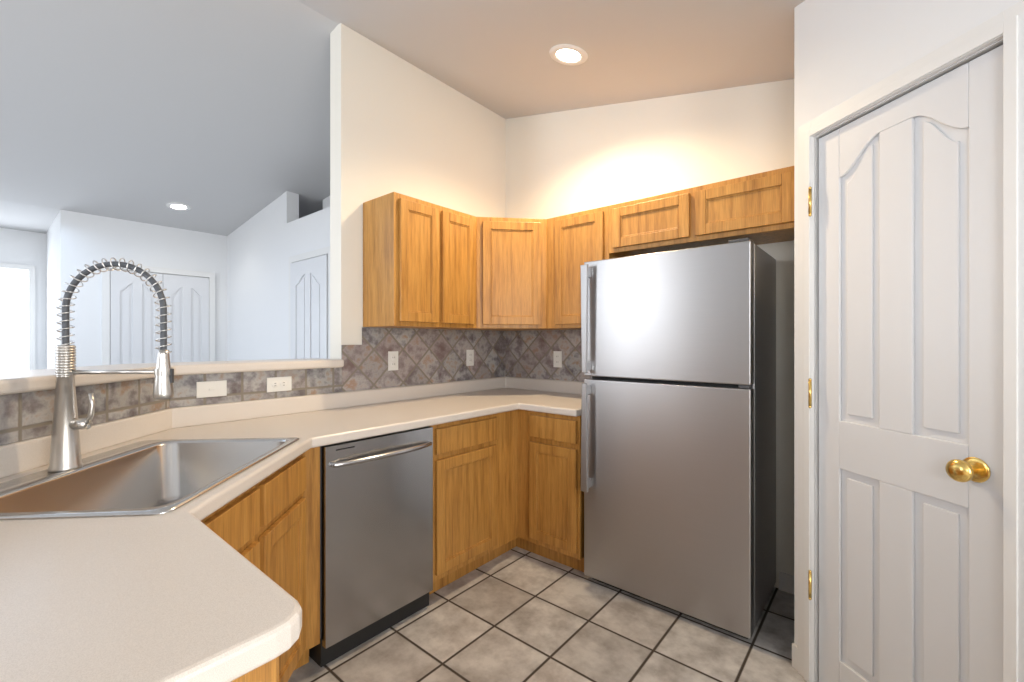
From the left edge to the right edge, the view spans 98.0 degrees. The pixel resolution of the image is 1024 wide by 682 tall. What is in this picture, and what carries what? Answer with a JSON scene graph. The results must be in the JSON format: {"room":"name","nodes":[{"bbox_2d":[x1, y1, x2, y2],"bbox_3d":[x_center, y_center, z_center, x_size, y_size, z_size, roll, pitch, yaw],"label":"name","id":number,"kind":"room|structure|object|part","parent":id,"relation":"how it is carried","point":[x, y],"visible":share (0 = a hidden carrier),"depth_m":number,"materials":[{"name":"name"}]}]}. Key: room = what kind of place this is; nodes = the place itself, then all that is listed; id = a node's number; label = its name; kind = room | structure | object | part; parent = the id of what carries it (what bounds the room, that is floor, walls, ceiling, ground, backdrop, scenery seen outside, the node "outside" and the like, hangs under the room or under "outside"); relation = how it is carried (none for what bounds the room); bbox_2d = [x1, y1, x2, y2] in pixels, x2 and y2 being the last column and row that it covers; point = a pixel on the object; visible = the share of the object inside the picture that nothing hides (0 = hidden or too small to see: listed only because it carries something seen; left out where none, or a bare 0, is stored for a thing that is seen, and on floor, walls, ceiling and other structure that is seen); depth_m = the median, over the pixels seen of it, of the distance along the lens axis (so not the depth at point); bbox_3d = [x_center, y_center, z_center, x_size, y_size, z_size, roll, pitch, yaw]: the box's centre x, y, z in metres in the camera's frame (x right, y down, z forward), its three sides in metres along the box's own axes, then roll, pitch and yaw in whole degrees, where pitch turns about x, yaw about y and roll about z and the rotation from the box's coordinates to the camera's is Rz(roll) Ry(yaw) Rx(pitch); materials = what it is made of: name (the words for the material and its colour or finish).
{"room":"kitchen","nodes":[
{"label":"kitchen","id":0,"kind":"room"},
{"bbox_2d":[0,228,45,369],"bbox_3d":[-7.334,-0.395,3.426,0.120,3.350,5.420,0,0,40],"label":"wall","id":1,"kind":"structure","parent":0,"point":[19,247],"depth_m":5.31,"materials":[{"name":"white paint"}]},
{"bbox_2d":[0,263,34,371],"bbox_3d":[-6.090,-0.240,4.790,0.028,1.300,1.310,0,0,40],"label":"window","id":2,"kind":"structure","parent":1,"relation":"in","point":[17,317],"depth_m":5.19,"materials":[{"name":"white glass"}]},
{"bbox_2d":[46,213,58,368],"bbox_3d":[-5.045,-0.395,4.964,1.410,3.350,0.120,0,0,40],"label":"wall","id":3,"kind":"structure","parent":0,"point":[52,277],"depth_m":4.88,"materials":[{"name":"white paint"}]},
{"bbox_2d":[59,210,226,366],"bbox_3d":[-3.992,-0.395,5.027,0.120,3.350,1.570,0,0,40],"label":"wall","id":4,"kind":"structure","parent":0,"point":[87,239],"depth_m":4.69,"materials":[{"name":"white paint"}]},
{"bbox_2d":[102,265,214,364],"bbox_3d":[-3.920,0.230,4.994,0.033,2.100,1.012,0,0,40],"label":"door frame","id":5,"kind":"structure","parent":4,"relation":"attached to","point":[106,317],"depth_m":4.92,"materials":[{"name":"white wood"}]},
{"bbox_2d":[110,269,208,364],"bbox_3d":[-3.920,0.260,4.995,0.028,2.020,0.884,0,0,40],"label":"double door","id":6,"kind":"structure","parent":4,"relation":"in","point":[134,328],"depth_m":4.93,"materials":[{"name":"white wood"}]},
{"bbox_2d":[0,392,337,445],"bbox_3d":[-0.307,0.712,0.777,3.350,1.136,1.745,0,0,40],"label":"wall","id":7,"kind":"structure","parent":0,"point":[155,411],"depth_m":1.77,"materials":[{"name":"white paint"}]},
{"bbox_2d":[0,378,169,444],"bbox_3d":[-1.376,0.212,1.253,0.007,0.135,1.201,0,0,-5],"label":"tile","id":8,"kind":"structure","parent":7,"relation":"attached to","point":[26,415],"depth_m":1.44,"materials":[{"name":"tile"}]},
{"bbox_2d":[0,358,343,394],"bbox_3d":[-0.414,0.121,0.767,3.500,0.043,1.893,0,0,40],"label":"bar","id":9,"kind":"object","parent":7,"relation":"on","point":[16,382],"visible":0.96,"depth_m":1.75,"materials":[{"name":"laminate"}]},
{"bbox_2d":[0,0,337,235],"bbox_3d":[-5.011,-1.574,3.813,7.940,0.558,9.000,0,0,40],"label":"ceiling","id":10,"kind":"structure","parent":0,"point":[214,115],"depth_m":3.05,"materials":[{"name":"white paint"}]},
{"bbox_2d":[166,202,190,210],"bbox_3d":[-3.408,-1.371,4.550,0.209,0.031,0.210,0,0,40],"label":"recessed light","id":11,"kind":"object","parent":10,"relation":"in","point":[178,206],"visible":0.98,"depth_m":4.54,"materials":[{"name":"white"}]},
{"bbox_2d":[227,191,329,360],"bbox_3d":[-1.912,-0.395,4.443,3.819,3.350,0.450,0,0,40],"label":"wall","id":12,"kind":"structure","parent":0,"point":[266,243],"depth_m":4.74,"materials":[{"name":"white paint"}]},
{"bbox_2d":[290,254,327,358],"bbox_3d":[-1.867,0.260,4.091,0.700,2.020,0.028,0,0,40],"label":"door","id":13,"kind":"structure","parent":12,"relation":"in","point":[308,308],"depth_m":4.05,"materials":[{"name":"white wood"}]},
{"bbox_2d":[289,246,329,358],"bbox_3d":[-1.863,0.230,4.096,0.830,2.100,0.017,0,0,40],"label":"door frame","id":14,"kind":"structure","parent":12,"relation":"attached to","point":[311,254],"depth_m":3.97,"materials":[{"name":"white wood"}]},
{"bbox_2d":[330,23,505,391],"bbox_3d":[-0.502,-0.395,3.058,0.119,3.350,1.500,0,0,40],"label":"wall","id":15,"kind":"structure","parent":0,"point":[400,125],"depth_m":2.67,"materials":[{"name":"white paint"}]},
{"bbox_2d":[170,367,341,407],"bbox_3d":[-1.181,0.211,2.148,0.007,0.135,0.764,0,0,40],"label":"tile","id":16,"kind":"structure","parent":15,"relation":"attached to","point":[245,386],"depth_m":2.10,"materials":[{"name":"tile"}]},
{"bbox_2d":[196,380,226,397],"bbox_3d":[-1.325,0.212,1.965,0.008,0.070,0.115,0,0,40],"label":"switch","id":17,"kind":"object","parent":16,"relation":"attached to","point":[204,389],"visible":1,"depth_m":1.96,"materials":[{"name":"white plastic"}]},
{"bbox_2d":[267,376,291,391],"bbox_3d":[-1.141,0.212,2.184,0.007,0.070,0.115,0,0,40],"label":"electrical outlet","id":18,"kind":"object","parent":16,"relation":"attached to","point":[275,384],"visible":1,"depth_m":2.18,"materials":[{"name":"white plastic"}]},
{"bbox_2d":[363,192,430,328],"bbox_3d":[-0.610,-0.435,2.585,0.317,0.710,0.377,0,0,40],"label":"upper cabinet","id":19,"kind":"object","parent":15,"relation":"attached to","point":[427,265],"depth_m":2.43,"materials":[{"name":"brown wood"}]},
{"bbox_2d":[341,327,505,391],"bbox_3d":[-0.491,0.101,2.970,0.007,0.357,1.380,0,0,40],"label":"tile","id":20,"kind":"structure","parent":15,"relation":"attached to","point":[428,356],"depth_m":2.85,"materials":[{"name":"tile"}]},
{"bbox_2d":[388,351,397,370],"bbox_3d":[-0.717,0.120,2.690,0.007,0.115,0.070,0,0,40],"label":"electrical outlet","id":21,"kind":"object","parent":20,"relation":"attached to","point":[392,360],"visible":1,"depth_m":2.68,"materials":[{"name":"white plastic"}]},
{"bbox_2d":[466,350,473,365],"bbox_3d":[-0.299,0.120,3.188,0.007,0.115,0.070,0,0,40],"label":"electrical outlet","id":22,"kind":"object","parent":20,"relation":"attached to","point":[469,357],"visible":1,"depth_m":3.18,"materials":[{"name":"white plastic"}]},
{"bbox_2d":[431,203,486,329],"bbox_3d":[-0.411,-0.435,2.778,0.374,0.710,0.442,0,0,40],"label":"upper cabinet","id":23,"kind":"object","parent":15,"relation":"attached to","point":[458,239],"depth_m":2.69,"materials":[{"name":"brown wood"}]},
{"bbox_2d":[487,217,538,330],"bbox_3d":[-0.020,-0.435,3.063,0.607,0.710,0.628,0,0,40],"label":"upper cabinet","id":24,"kind":"object","parent":15,"relation":"attached to","point":[512,243],"depth_m":2.84,"materials":[{"name":"brown wood"}]},
{"bbox_2d":[288,546,806,681],"bbox_3d":[-2.882,1.330,2.026,13.500,0.100,9.000,0,0,40],"label":"floor","id":25,"kind":"structure","parent":0,"point":[516,614],"depth_m":1.90,"materials":[{"name":"tile"}]},
{"bbox_2d":[309,426,432,666],"bbox_3d":[-0.748,0.845,2.096,0.618,0.870,0.540,0,0,40],"label":"dishwasher","id":26,"kind":"object","parent":25,"relation":"on","point":[376,535],"visible":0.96,"depth_m":1.89,"materials":[{"name":"silver metal"}]},
{"bbox_2d":[201,447,548,681],"bbox_3d":[-0.956,0.843,1.127,1.664,0.874,1.202,0,0,40],"label":"base cabinet","id":27,"kind":"object","parent":25,"relation":"on","point":[274,524],"depth_m":1.71,"materials":[{"name":"brown wood"}]},
{"bbox_2d":[0,409,410,681],"bbox_3d":[-0.706,0.343,0.884,1.038,0.125,1.153,0,0,40],"label":"countertop","id":28,"kind":"structure","parent":27,"relation":"on","point":[183,593],"depth_m":0.66,"materials":[{"name":"laminate"}]},
{"bbox_2d":[47,257,173,471],"bbox_3d":[-1.137,0.061,1.269,0.322,0.599,0.072,0,0,-5],"label":"faucet","id":29,"kind":"object","parent":28,"relation":"on","point":[65,447],"visible":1,"depth_m":1.26,"materials":[{"name":"silver metal"}]},
{"bbox_2d":[0,437,298,519],"bbox_3d":[-1.032,0.470,1.278,0.553,0.219,0.740,0,0,-5],"label":"sink","id":30,"kind":"object","parent":28,"relation":"in","point":[151,477],"visible":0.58,"depth_m":1.40,"materials":[{"name":"metal"}]},
{"bbox_2d":[0,377,560,448],"bbox_3d":[-0.762,0.343,2.138,0.660,0.125,3.001,0,0,40],"label":"countertop","id":31,"kind":"structure","parent":27,"relation":"on","point":[415,406],"depth_m":2.33,"materials":[{"name":"laminate"}]},
{"bbox_2d":[430,409,583,571],"bbox_3d":[-0.059,0.843,2.691,1.028,0.874,1.248,0,0,40],"label":"base cabinet","id":32,"kind":"object","parent":25,"relation":"on","point":[503,482],"depth_m":2.46,"materials":[{"name":"brown wood"}]},
{"bbox_2d":[524,381,583,416],"bbox_3d":[0.396,0.343,2.719,0.368,0.125,0.622,0,0,40],"label":"countertop","id":33,"kind":"structure","parent":32,"relation":"on","point":[553,397],"depth_m":2.88,"materials":[{"name":"laminate"}]},
{"bbox_2d":[580,238,775,638],"bbox_3d":[0.851,0.422,2.306,0.800,1.715,0.623,0,0,40],"label":"fridge","id":34,"kind":"object","parent":25,"relation":"on","point":[678,437],"visible":1,"depth_m":2.06,"materials":[{"name":"silver metal"}]},
{"bbox_2d":[297,0,804,118],"bbox_3d":[0.160,-1.205,-0.525,5.560,1.295,9.000,0,0,40],"label":"ceiling","id":35,"kind":"structure","parent":0,"point":[494,56],"depth_m":2.28,"materials":[{"name":"white paint"}]},
{"bbox_2d":[549,44,587,65],"bbox_3d":[0.303,-1.529,2.383,0.205,0.049,0.210,0,0,40],"label":"recessed light","id":36,"kind":"object","parent":35,"relation":"in","point":[568,54],"visible":1,"depth_m":2.37,"materials":[{"name":"white"}]},
{"bbox_2d":[506,79,793,587],"bbox_3d":[2.060,-0.395,1.810,5.650,3.350,0.119,0,0,40],"label":"wall","id":37,"kind":"structure","parent":0,"point":[562,163],"depth_m":2.65,"materials":[{"name":"white paint"}]},
{"bbox_2d":[506,330,590,381],"bbox_3d":[0.351,0.101,3.159,1.042,0.357,0.007,0,0,40],"label":"tile","id":38,"kind":"structure","parent":37,"relation":"attached to","point":[529,354],"depth_m":3.26,"materials":[{"name":"tile"}]},
{"bbox_2d":[553,351,561,366],"bbox_3d":[0.325,0.130,3.171,0.070,0.115,0.007,0,0,40],"label":"electrical outlet","id":39,"kind":"object","parent":38,"relation":"attached to","point":[557,358],"visible":1,"depth_m":3.17,"materials":[{"name":"white plastic"}]},
{"bbox_2d":[539,206,612,329],"bbox_3d":[0.440,-0.435,2.841,0.506,0.710,0.378,0,0,40],"label":"upper cabinet","id":40,"kind":"object","parent":37,"relation":"attached to","point":[566,242],"depth_m":2.77,"materials":[{"name":"brown wood"}]},
{"bbox_2d":[607,185,710,257],"bbox_3d":[0.863,-0.650,2.525,0.546,0.280,0.318,0,0,40],"label":"upper cabinet","id":41,"kind":"object","parent":37,"relation":"attached to","point":[676,220],"depth_m":2.40,"materials":[{"name":"brown wood"}]},
{"bbox_2d":[707,166,793,245],"bbox_3d":[1.177,-0.650,2.261,0.546,0.280,0.318,0,0,40],"label":"upper cabinet","id":42,"kind":"object","parent":37,"relation":"attached to","point":[759,207],"depth_m":2.11,"materials":[{"name":"brown wood"}]},
{"bbox_2d":[779,571,797,670],"bbox_3d":[1.454,1.235,0.944,1.854,0.090,1.982,0,0,40],"label":"baseboard","id":43,"kind":"structure","parent":37,"relation":"attached to","point":[786,582],"depth_m":2.26,"materials":[{"name":"white"}]},
{"bbox_2d":[794,0,1021,681],"bbox_3d":[1.397,-0.395,0.743,0.170,3.350,2.305,0,0,-11],"label":"wall","id":44,"kind":"structure","parent":0,"point":[845,50],"depth_m":1.53,"materials":[{"name":"white paint"}]},
{"bbox_2d":[808,45,1002,681],"bbox_3d":[1.190,0.260,1.394,0.485,2.025,0.398,0,0,40],"label":"pantry door","id":45,"kind":"structure","parent":44,"relation":"in","point":[910,386],"depth_m":1.34,"materials":[{"name":"white wood"}]},
{"bbox_3d":[1.113,0.195,1.665,0.018,1.542,0.022,0,0,40],"label":"pantry door hinges","id":46,"kind":"part","parent":45,"relation":"part of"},
{"bbox_2d":[798,0,1023,681],"bbox_3d":[1.223,0.229,1.394,0.122,2.102,0.684,0,0,-11],"label":"door frame","id":47,"kind":"structure","parent":44,"relation":"attached to","point":[1007,25],"depth_m":1.12,"materials":[{"name":"white wood"}]}
]}

